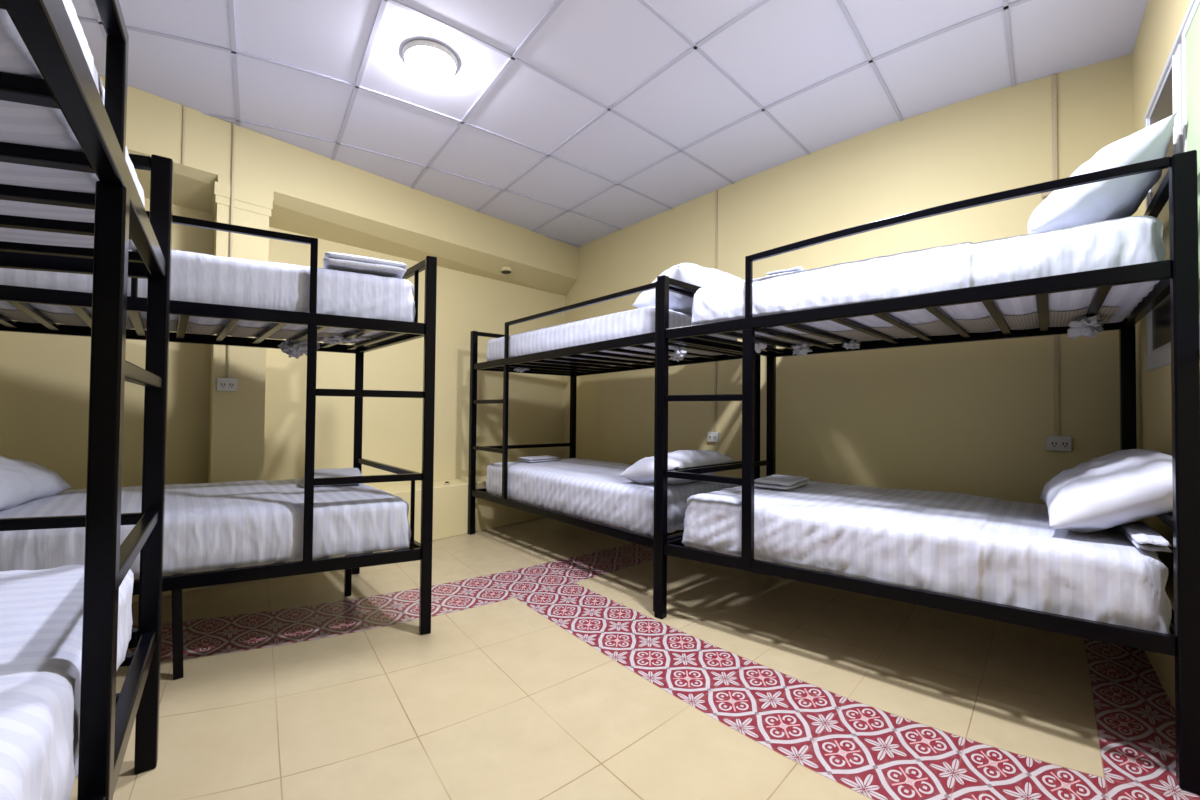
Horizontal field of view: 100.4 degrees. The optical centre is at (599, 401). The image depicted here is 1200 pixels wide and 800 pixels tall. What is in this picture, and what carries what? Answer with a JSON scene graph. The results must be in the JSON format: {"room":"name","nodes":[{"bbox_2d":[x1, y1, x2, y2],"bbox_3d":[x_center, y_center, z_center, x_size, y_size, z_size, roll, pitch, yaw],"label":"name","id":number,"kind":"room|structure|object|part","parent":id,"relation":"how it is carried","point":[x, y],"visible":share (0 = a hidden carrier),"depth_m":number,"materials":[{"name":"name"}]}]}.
{"room":"dormitory","nodes":[
{"label":"dormitory","id":0,"kind":"room"},
{"bbox_2d":[0,198,565,489],"bbox_3d":[-1.903,-0.286,3.750,0.120,2.678,4.496,0,-2,44],"label":"wall","id":1,"kind":"structure","parent":0,"point":[45,378],"depth_m":3.58,"materials":[{"name":"beige paint"}]},
{"bbox_2d":[182,106,184,163],"bbox_3d":[-2.303,-1.476,2.765,0.007,0.321,0.010,0,-1,42],"label":"conduit","id":2,"kind":"object","parent":1,"relation":"attached to","point":[183,126],"visible":1,"depth_m":2.76,"materials":[{"name":"beige plastic"}]},
{"bbox_2d":[216,378,236,390],"bbox_3d":[-2.163,-0.101,2.899,0.030,0.075,0.095,0,-1,42],"label":"wall outlet","id":3,"kind":"object","parent":1,"relation":"attached to","point":[222,384],"visible":1,"depth_m":2.89,"materials":[{"name":"white plastic"}]},
{"bbox_2d":[220,380,225,387],"bbox_3d":[-2.167,-0.101,2.876,0.003,0.045,0.029,0,-1,42],"label":"socket","id":4,"kind":"object","parent":3,"relation":"attached to","point":[222,382],"depth_m":2.87,"materials":[{"name":"grey plastic"}]},
{"bbox_2d":[229,381,234,388],"bbox_3d":[-2.140,-0.100,2.905,0.003,0.045,0.029,0,-1,42],"label":"socket","id":5,"kind":"object","parent":3,"relation":"attached to","point":[231,383],"depth_m":2.91,"materials":[{"name":"grey plastic"}]},
{"bbox_2d":[227,123,234,377],"bbox_3d":[-2.153,-0.886,2.916,0.010,1.491,0.008,1,-1,-40],"label":"conduit","id":6,"kind":"object","parent":1,"relation":"attached to","point":[233,138],"visible":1,"depth_m":2.92,"materials":[{"name":"beige plastic"}]},
{"bbox_2d":[208,175,273,482],"bbox_3d":[-2.228,-0.134,3.080,0.290,2.342,0.372,1,-1,-40],"label":"pillar","id":7,"kind":"structure","parent":1,"relation":"attached to","point":[236,418],"depth_m":2.96,"materials":[{"name":"beige paint"}]},
{"bbox_2d":[99,75,577,295],"bbox_3d":[-1.823,-1.393,3.598,0.381,0.458,4.444,0,-1,42],"label":"beam","id":8,"kind":"structure","parent":1,"relation":"attached to","point":[316,195],"depth_m":3.42,"materials":[{"name":"beige paint"}]},
{"bbox_2d":[500,267,511,273],"bbox_3d":[-0.854,-1.197,4.554,0.110,0.042,0.112,1,-1,-40],"label":"smoke detector","id":9,"kind":"object","parent":8,"relation":"attached to","point":[505,270],"visible":0.99,"depth_m":4.52,"materials":[{"name":"beige paint"}]},
{"bbox_2d":[132,476,558,602],"bbox_3d":[-1.827,0.848,3.550,0.480,0.405,4.397,0,-1,41],"label":"baseboard","id":10,"kind":"structure","parent":1,"relation":"attached to","point":[450,502],"depth_m":3.98,"materials":[{"name":"beige paint"}]},
{"bbox_2d":[71,0,1147,246],"bbox_3d":[-0.363,-1.637,2.100,4.950,0.001,5.200,1,-1,-40],"label":"ceiling","id":11,"kind":"structure","parent":0,"point":[602,49],"depth_m":2.49,"materials":[{"name":"white tile"}]},
{"bbox_2d":[402,40,457,80],"bbox_3d":[-0.807,-1.607,2.380,0.252,0.048,0.252,1,-1,-40],"label":"ceiling lamp","id":12,"kind":"object","parent":11,"relation":"attached to","point":[430,60],"visible":1,"depth_m":2.33,"materials":[{"name":"white plastic"}]},
{"bbox_2d":[77,0,1030,246],"bbox_3d":[-0.278,-1.623,2.663,3.992,0.008,4.683,1,-1,-40],"label":"ceiling grid","id":13,"kind":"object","parent":11,"relation":"attached to","point":[1006,6],"depth_m":2.51,"materials":[{"name":"white metal"}]},
{"bbox_2d":[69,516,1199,799],"bbox_3d":[-0.390,1.036,2.048,4.950,0.001,5.200,1,-1,-40],"label":"floor","id":14,"kind":"structure","parent":0,"point":[545,669],"depth_m":1.77,"materials":[{"name":"beige tile"}]},
{"bbox_2d":[0,0,173,799],"bbox_3d":[-1.068,0.146,0.481,0.865,1.705,2.297,1,-1,-37],"label":"bunk bed","id":15,"kind":"object","parent":14,"relation":"on","point":[107,717],"visible":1,"depth_m":0.81,"materials":[{"name":"black metal"}]},
{"bbox_2d":[0,564,133,799],"bbox_3d":[-1.065,0.508,0.479,0.772,0.242,2.078,1,-1,-37],"label":"mattress","id":16,"kind":"object","parent":15,"relation":"on","point":[41,611],"visible":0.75,"depth_m":0.78,"materials":[{"name":"white fabric"}]},
{"bbox_3d":[-1.663,0.318,1.266,0.822,0.030,0.025,1,-1,-18],"label":"headboard rail","id":17,"kind":"part","parent":15,"relation":"part of","materials":[{"name":"black metal"}]},
{"bbox_2d":[0,0,144,249],"bbox_3d":[-1.028,-0.438,0.464,0.770,0.303,2.000,1,-1,-37],"label":"mattress","id":18,"kind":"object","parent":15,"relation":"on","point":[20,123],"visible":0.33,"depth_m":0.78,"materials":[{"name":"white fabric"}]},
{"bbox_3d":[-1.656,-0.377,1.279,0.822,0.045,0.030,1,-1,-18],"label":"rail","id":19,"kind":"part","parent":15,"relation":"part of","materials":[{"name":"black metal"}]},
{"bbox_3d":[-0.652,-0.380,0.626,0.127,0.050,1.925,1,-1,-40],"label":"rail","id":20,"kind":"part","parent":15,"relation":"part of","materials":[{"name":"black metal"}]},
{"bbox_3d":[-0.439,-0.516,0.347,0.024,0.218,1.223,1,-1,-37],"label":"guard rail","id":21,"kind":"part","parent":15,"relation":"part of","materials":[{"name":"black metal"}]},
{"bbox_3d":[-0.662,0.645,0.606,0.030,0.050,1.927,1,-1,-37],"label":"rail","id":22,"kind":"part","parent":15,"relation":"part of","materials":[{"name":"black metal"}]},
{"bbox_3d":[-1.667,0.648,1.259,0.822,0.045,0.030,1,-1,-18],"label":"rail","id":23,"kind":"part","parent":15,"relation":"part of","materials":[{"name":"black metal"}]},
{"bbox_3d":[-1.250,0.162,1.404,0.046,1.705,0.046,1,-1,-37],"label":"post","id":24,"kind":"part","parent":15,"relation":"part of","materials":[{"name":"black metal"}]},
{"bbox_2d":[0,211,436,679],"bbox_3d":[-1.803,0.166,2.275,1.813,1.720,1.092,1,-1,-30],"label":"bunk bed","id":25,"kind":"object","parent":14,"relation":"on","point":[19,297],"visible":0.69,"depth_m":2.12,"materials":[{"name":"black metal"}]},
{"bbox_3d":[-2.150,-0.338,2.684,1.509,0.057,0.030,1,-1,-30],"label":"rail","id":26,"kind":"part","parent":25,"relation":"part of","materials":[{"name":"black metal"}]},
{"bbox_3d":[-1.564,0.853,1.851,0.041,0.336,0.032,1,-1,-40],"label":"support leg","id":27,"kind":"part","parent":25,"relation":"part of","materials":[{"name":"black metal"}]},
{"bbox_2d":[0,479,410,578],"bbox_3d":[-1.819,0.531,2.266,1.694,0.249,0.964,1,-1,-29],"label":"mattress","id":28,"kind":"object","parent":25,"relation":"on","point":[233,524],"visible":0.71,"depth_m":2.01,"materials":[{"name":"white fabric"}]},
{"bbox_2d":[0,455,73,510],"bbox_3d":[-2.397,0.296,1.908,0.365,0.242,0.600,1,-1,-28],"label":"pillow","id":29,"kind":"object","parent":28,"relation":"on","point":[21,482],"visible":0.96,"depth_m":1.98,"materials":[{"name":"white fabric"}]},
{"bbox_2d":[301,468,362,486],"bbox_3d":[-1.444,0.403,2.701,0.280,0.055,0.425,1,-1,-29],"label":"folded towel","id":30,"kind":"object","parent":28,"relation":"on","point":[331,472],"visible":0.49,"depth_m":2.65,"materials":[{"name":"white fabric"}]},
{"bbox_2d":[0,250,414,358],"bbox_3d":[-1.798,-0.423,2.275,1.628,0.325,1.042,1,-1,-33],"label":"mattress","id":31,"kind":"object","parent":25,"relation":"on","point":[195,277],"visible":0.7,"depth_m":2.05,"materials":[{"name":"white fabric"}]},
{"bbox_3d":[-1.912,-0.353,2.398,1.471,0.015,0.454,1,-1,-30],"label":"ticking panel","id":32,"kind":"part","parent":31,"relation":"part of","materials":[{"name":"white fabric"}]},
{"bbox_2d":[323,252,406,278],"bbox_3d":[-1.066,-0.610,2.272,0.335,0.055,0.227,1,-1,-29],"label":"folded towel","id":33,"kind":"object","parent":31,"relation":"on","point":[334,261],"visible":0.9,"depth_m":2.20,"materials":[{"name":"white fabric"}]},
{"bbox_3d":[-1.473,-0.347,1.904,1.536,0.057,0.030,1,-1,-28],"label":"rail","id":34,"kind":"part","parent":25,"relation":"part of","materials":[{"name":"black metal"}]},
{"bbox_3d":[-1.660,-0.537,1.809,1.110,0.329,0.024,1,-1,-28],"label":"guard rail","id":35,"kind":"part","parent":25,"relation":"part of","materials":[{"name":"black metal"}]},
{"bbox_3d":[-1.483,0.667,1.885,1.536,0.050,0.030,1,-1,-28],"label":"rail","id":36,"kind":"part","parent":25,"relation":"part of","materials":[{"name":"black metal"}]},
{"bbox_3d":[-1.351,0.871,2.684,0.030,0.335,0.030,1,-1,-40],"label":"support leg","id":37,"kind":"part","parent":25,"relation":"part of","materials":[{"name":"black metal"}]},
{"bbox_3d":[-1.481,0.197,3.061,0.046,1.695,0.046,1,-1,-28],"label":"post","id":38,"kind":"part","parent":25,"relation":"part of","materials":[{"name":"black metal"}]},
{"bbox_3d":[-1.131,0.350,2.658,0.025,0.030,1.012,2,-1,-41],"label":"headboard rail","id":39,"kind":"part","parent":25,"relation":"part of","materials":[{"name":"black metal"}]},
{"bbox_3d":[-1.124,-0.325,2.671,0.030,0.045,1.012,2,-1,-41],"label":"rail","id":40,"kind":"part","parent":25,"relation":"part of","materials":[{"name":"black metal"}]},
{"bbox_3d":[-1.134,0.685,2.652,0.030,0.045,1.012,2,-1,-41],"label":"rail","id":41,"kind":"part","parent":25,"relation":"part of","materials":[{"name":"black metal"}]},
{"bbox_3d":[-0.778,0.188,2.261,0.046,1.695,0.046,1,-1,-28],"label":"post","id":42,"kind":"part","parent":25,"relation":"part of","materials":[{"name":"black metal"}]},
{"bbox_2d":[468,281,760,610],"bbox_3d":[0.006,0.237,3.601,1.052,1.665,2.085,1,-1,-40],"label":"bunk bed","id":43,"kind":"object","parent":14,"relation":"on","point":[506,365],"visible":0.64,"depth_m":3.54,"materials":[{"name":"black metal"}]},
{"bbox_3d":[-1.034,0.246,4.060,0.047,1.645,0.047,1,-1,-40],"label":"post","id":44,"kind":"part","parent":43,"relation":"part of","materials":[{"name":"black metal"}]},
{"bbox_3d":[-0.638,-0.274,4.383,0.949,0.045,0.030,1,-1,-39],"label":"rail","id":45,"kind":"part","parent":43,"relation":"part of","materials":[{"name":"black metal"}]},
{"bbox_3d":[-0.645,0.388,4.370,0.949,0.030,0.025,1,-1,-39],"label":"headboard rail","id":46,"kind":"part","parent":43,"relation":"part of","materials":[{"name":"black metal"}]},
{"bbox_3d":[-0.370,0.725,3.282,0.030,0.050,1.992,2,-1,-41],"label":"rail","id":47,"kind":"part","parent":43,"relation":"part of","materials":[{"name":"black metal"}]},
{"bbox_3d":[-0.359,-0.308,3.302,0.030,0.082,1.993,2,-1,-41],"label":"rail","id":48,"kind":"part","parent":43,"relation":"part of","materials":[{"name":"black metal"}]},
{"bbox_3d":[-0.254,0.265,4.685,0.047,1.645,0.047,1,-1,-40],"label":"post","id":49,"kind":"part","parent":43,"relation":"part of","materials":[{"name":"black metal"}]},
{"bbox_3d":[-0.200,-0.467,3.124,0.024,0.281,1.513,2,-1,-41],"label":"guard rail","id":50,"kind":"part","parent":43,"relation":"part of","materials":[{"name":"black metal"}]},
{"bbox_2d":[486,306,737,372],"bbox_3d":[0.016,-0.378,3.615,0.948,0.278,1.848,1,-1,-40],"label":"mattress","id":51,"kind":"object","parent":43,"relation":"on","point":[638,321],"visible":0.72,"depth_m":3.08,"materials":[{"name":"white fabric"}]},
{"bbox_3d":[0.120,-0.308,3.707,0.450,0.016,1.668,1,-1,-40],"label":"ticking panel","id":52,"kind":"part","parent":51,"relation":"part of","materials":[{"name":"white fabric"}]},
{"bbox_2d":[632,263,742,314],"bbox_3d":[0.561,-0.642,2.992,0.640,0.309,0.395,1,-1,-35],"label":"pillow","id":53,"kind":"object","parent":51,"relation":"on","point":[690,273],"visible":0.36,"depth_m":2.81,"materials":[{"name":"white fabric"}]},
{"bbox_2d":[486,458,738,535],"bbox_3d":[0.021,0.596,3.576,0.954,0.251,1.839,1,-1,-40],"label":"mattress","id":54,"kind":"object","parent":43,"relation":"on","point":[594,490],"visible":0.73,"depth_m":3.06,"materials":[{"name":"white fabric"}]},
{"bbox_2d":[517,455,561,461],"bbox_3d":[-0.501,0.468,4.117,0.326,0.035,0.210,1,-1,-40],"label":"folded towel","id":55,"kind":"object","parent":54,"relation":"on","point":[543,458],"visible":1,"depth_m":4.06,"materials":[{"name":"white fabric"}]},
{"bbox_2d":[619,450,734,484],"bbox_3d":[0.463,0.386,2.956,0.411,0.218,0.620,0,-2,43],"label":"pillow","id":56,"kind":"object","parent":54,"relation":"on","point":[642,471],"visible":0.59,"depth_m":2.81,"materials":[{"name":"white fabric"}]},
{"bbox_3d":[0.304,0.219,2.522,0.047,1.665,0.047,1,-1,-40],"label":"post","id":57,"kind":"part","parent":43,"relation":"part of","materials":[{"name":"black metal"}]},
{"bbox_3d":[0.376,-0.288,3.953,0.030,0.082,1.897,2,-1,-40],"label":"rail","id":58,"kind":"part","parent":43,"relation":"part of","materials":[{"name":"black metal"}]},
{"bbox_3d":[0.644,0.727,2.852,0.920,0.045,0.030,2,-2,-44],"label":"rail","id":59,"kind":"part","parent":43,"relation":"part of","materials":[{"name":"black metal"}]},
{"bbox_3d":[0.648,0.372,2.859,0.920,0.030,0.025,2,-2,-44],"label":"headboard rail","id":60,"kind":"part","parent":43,"relation":"part of","materials":[{"name":"black metal"}]},
{"bbox_3d":[0.655,-0.323,2.872,0.920,0.045,0.030,2,-2,-44],"label":"rail","id":61,"kind":"part","parent":43,"relation":"part of","materials":[{"name":"black metal"}]},
{"bbox_3d":[0.995,0.239,3.201,0.047,1.665,0.047,1,-1,-40],"label":"post","id":62,"kind":"part","parent":43,"relation":"part of","materials":[{"name":"black metal"}]},
{"bbox_2d":[654,150,1199,794],"bbox_3d":[1.310,0.194,2.324,1.754,1.728,1.140,0,-1,40],"label":"bunk bed","id":63,"kind":"object","parent":14,"relation":"on","point":[1178,276],"visible":0.75,"depth_m":1.69,"materials":[{"name":"black metal"}]},
{"bbox_3d":[0.304,0.214,2.457,0.046,1.672,0.046,0,-1,40],"label":"post","id":64,"kind":"part","parent":63,"relation":"part of","materials":[{"name":"black metal"}]},
{"bbox_3d":[0.691,0.726,2.810,1.015,0.045,0.030,2,-2,-43],"label":"rail","id":65,"kind":"part","parent":63,"relation":"part of","materials":[{"name":"black metal"}]},
{"bbox_3d":[0.695,0.371,2.817,1.015,0.030,0.025,2,-2,-43],"label":"headboard rail","id":66,"kind":"part","parent":63,"relation":"part of","materials":[{"name":"black metal"}]},
{"bbox_3d":[0.702,-0.320,2.830,1.015,0.045,0.030,2,-2,-43],"label":"rail","id":67,"kind":"part","parent":63,"relation":"part of","materials":[{"name":"black metal"}]},
{"bbox_3d":[1.089,0.236,3.182,0.046,1.672,0.046,0,-1,40],"label":"post","id":68,"kind":"part","parent":63,"relation":"part of","materials":[{"name":"black metal"}]},
{"bbox_3d":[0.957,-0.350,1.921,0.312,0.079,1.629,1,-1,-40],"label":"rail","id":69,"kind":"part","parent":63,"relation":"part of","materials":[{"name":"black metal"}]},
{"bbox_3d":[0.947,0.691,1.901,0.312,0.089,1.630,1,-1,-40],"label":"rail","id":70,"kind":"part","parent":63,"relation":"part of","materials":[{"name":"black metal"}]},
{"bbox_2d":[681,480,1171,633],"bbox_3d":[1.321,0.572,2.281,1.613,0.266,1.022,0,-1,40],"label":"mattress","id":71,"kind":"object","parent":63,"relation":"on","point":[995,550],"visible":0.88,"depth_m":1.80,"materials":[{"name":"white fabric"}]},
{"bbox_2d":[754,474,810,489],"bbox_3d":[0.964,0.425,2.661,0.203,0.045,0.347,0,-1,40],"label":"folded towel","id":72,"kind":"object","parent":71,"relation":"on","point":[776,481],"visible":0.98,"depth_m":2.57,"materials":[{"name":"white fabric"}]},
{"bbox_2d":[1039,449,1172,532],"bbox_3d":[1.802,0.307,1.760,0.364,0.285,0.646,0,-1,39],"label":"pillow","id":73,"kind":"object","parent":71,"relation":"on","point":[1121,487],"visible":0.88,"depth_m":1.59,"materials":[{"name":"white fabric"}]},
{"bbox_2d":[1117,521,1172,551],"bbox_3d":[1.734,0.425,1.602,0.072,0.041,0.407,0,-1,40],"label":"folded towel","id":74,"kind":"object","parent":71,"relation":"on","point":[1140,534],"visible":0.94,"depth_m":1.51,"materials":[{"name":"white fabric"}]},
{"bbox_2d":[691,216,1165,355],"bbox_3d":[1.347,-0.407,2.289,1.562,0.310,1.023,0,-1,40],"label":"mattress","id":75,"kind":"object","parent":63,"relation":"on","point":[1131,240],"visible":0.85,"depth_m":1.84,"materials":[{"name":"white fabric"}]},
{"bbox_2d":[763,267,804,276],"bbox_3d":[0.893,-0.579,2.336,0.170,0.036,0.264,0,-1,40],"label":"folded towel","id":76,"kind":"object","parent":75,"relation":"on","point":[778,272],"visible":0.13,"depth_m":2.23,"materials":[{"name":"white fabric"}]},
{"bbox_3d":[1.468,-0.340,2.394,1.397,0.016,0.478,0,-1,40],"label":"ticking panel","id":77,"kind":"part","parent":75,"relation":"part of","materials":[{"name":"white fabric"}]},
{"bbox_2d":[1028,113,1175,233],"bbox_3d":[1.811,-0.721,1.852,0.349,0.324,0.640,0,-1,40],"label":"pillow","id":78,"kind":"object","parent":75,"relation":"on","point":[1121,197],"visible":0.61,"depth_m":1.65,"materials":[{"name":"white fabric"}]},
{"bbox_3d":[1.707,-0.328,2.697,1.535,0.079,0.030,0,-1,39],"label":"rail","id":79,"kind":"part","parent":63,"relation":"part of","materials":[{"name":"black metal"}]},
{"bbox_3d":[1.115,-0.525,1.792,1.241,0.314,0.024,0,-1,40],"label":"guard rail","id":80,"kind":"part","parent":63,"relation":"part of","materials":[{"name":"black metal"}]},
{"bbox_3d":[2.315,0.203,2.191,0.046,1.725,0.046,0,-1,40],"label":"post","id":81,"kind":"part","parent":63,"relation":"part of","materials":[{"name":"black metal"}]},
{"bbox_3d":[1.962,-0.358,1.788,0.030,0.045,1.040,0,-1,41],"label":"rail","id":82,"kind":"part","parent":63,"relation":"part of","materials":[{"name":"black metal"}]},
{"bbox_3d":[1.955,0.364,1.774,0.025,0.030,1.040,0,-1,41],"label":"headboard rail","id":83,"kind":"part","parent":63,"relation":"part of","materials":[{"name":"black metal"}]},
{"bbox_3d":[1.952,0.679,1.768,0.030,0.045,1.040,0,-1,41],"label":"rail","id":84,"kind":"part","parent":63,"relation":"part of","materials":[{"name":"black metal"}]},
{"bbox_3d":[1.599,0.180,1.363,0.046,1.725,0.046,0,-1,40],"label":"post","id":85,"kind":"part","parent":63,"relation":"part of","materials":[{"name":"black metal"}]},
{"bbox_2d":[564,54,1133,535],"bbox_3d":[1.026,-0.256,3.754,0.330,2.678,4.104,2,-2,-43],"label":"wall","id":86,"kind":"structure","parent":0,"point":[975,417],"depth_m":2.83,"materials":[{"name":"beige paint"}]},
{"bbox_2d":[707,432,719,441],"bbox_3d":[0.843,0.260,3.712,0.030,0.072,0.100,1,-1,-40],"label":"wall outlet","id":87,"kind":"object","parent":86,"relation":"attached to","point":[711,436],"visible":1,"depth_m":3.69,"materials":[{"name":"white plastic"}]},
{"bbox_2d":[714,190,717,431],"bbox_3d":[0.865,-0.683,3.728,0.010,1.806,0.014,1,-1,-40],"label":"conduit","id":88,"kind":"object","parent":86,"relation":"attached to","point":[716,202],"visible":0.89,"depth_m":3.73,"materials":[{"name":"beige"}]},
{"bbox_2d":[1041,191,1052,198],"bbox_3d":[2.200,-1.021,2.429,0.080,0.044,0.036,0,-1,33],"label":"junction box","id":89,"kind":"object","parent":86,"relation":"attached to","point":[1046,194],"visible":0.23,"depth_m":2.43,"materials":[{"name":"beige plastic"}]},
{"bbox_2d":[1052,74,1059,435],"bbox_3d":[2.212,-0.717,2.427,0.017,1.761,0.012,0,-1,33],"label":"conduit","id":90,"kind":"object","parent":86,"relation":"attached to","point":[1054,77],"visible":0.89,"depth_m":2.43,"materials":[{"name":"beige plastic"}]},
{"bbox_2d":[1046,436,1071,450],"bbox_3d":[2.203,0.199,2.400,0.092,0.070,0.030,0,-1,33],"label":"wall outlet","id":91,"kind":"object","parent":86,"relation":"attached to","point":[1053,443],"visible":1,"depth_m":2.39,"materials":[{"name":"white plastic"}]},
{"bbox_2d":[1050,439,1057,447],"bbox_3d":[2.180,0.199,2.400,0.028,0.042,0.003,0,-1,33],"label":"socket","id":92,"kind":"object","parent":91,"relation":"attached to","point":[1053,442],"depth_m":2.40,"materials":[{"name":"grey plastic"}]},
{"bbox_2d":[1061,439,1068,447],"bbox_3d":[2.213,0.199,2.380,0.028,0.042,0.003,0,-1,33],"label":"socket","id":93,"kind":"object","parent":91,"relation":"attached to","point":[1064,442],"depth_m":2.38,"materials":[{"name":"grey plastic"}]},
{"bbox_2d":[1132,0,1190,708],"bbox_3d":[0.992,-0.320,0.463,0.140,2.678,4.730,0,-1,40],"label":"wall","id":94,"kind":"structure","parent":0,"point":[1162,20],"depth_m":1.93,"materials":[{"name":"beige paint"}]},
{"bbox_2d":[1144,0,1199,370],"bbox_3d":[1.673,-0.656,1.286,0.151,1.025,1.776,0,-1,40],"label":"window","id":95,"kind":"structure","parent":94,"relation":"in","point":[1177,90],"depth_m":1.61,"materials":[{"name":"white metal"}]},
{"bbox_3d":[2.031,-0.663,1.790,0.025,0.945,0.472,0,-1,40],"label":"sash","id":96,"kind":"part","parent":95,"relation":"part of","materials":[{"name":"white metal"}]},
{"bbox_3d":[2.026,-0.663,1.795,0.006,0.917,0.444,0,-1,40],"label":"pane","id":97,"kind":"part","parent":95,"relation":"part of","materials":[{"name":"clear glass"}]},
{"bbox_3d":[1.453,-0.682,1.114,0.025,0.945,1.106,0,-1,40],"label":"sash","id":98,"kind":"part","parent":95,"relation":"part of","materials":[{"name":"white metal"}]},
{"bbox_3d":[1.448,-0.682,1.118,0.006,0.885,1.045,0,-1,40],"label":"pane","id":99,"kind":"part","parent":95,"relation":"part of","materials":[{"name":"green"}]}
]}

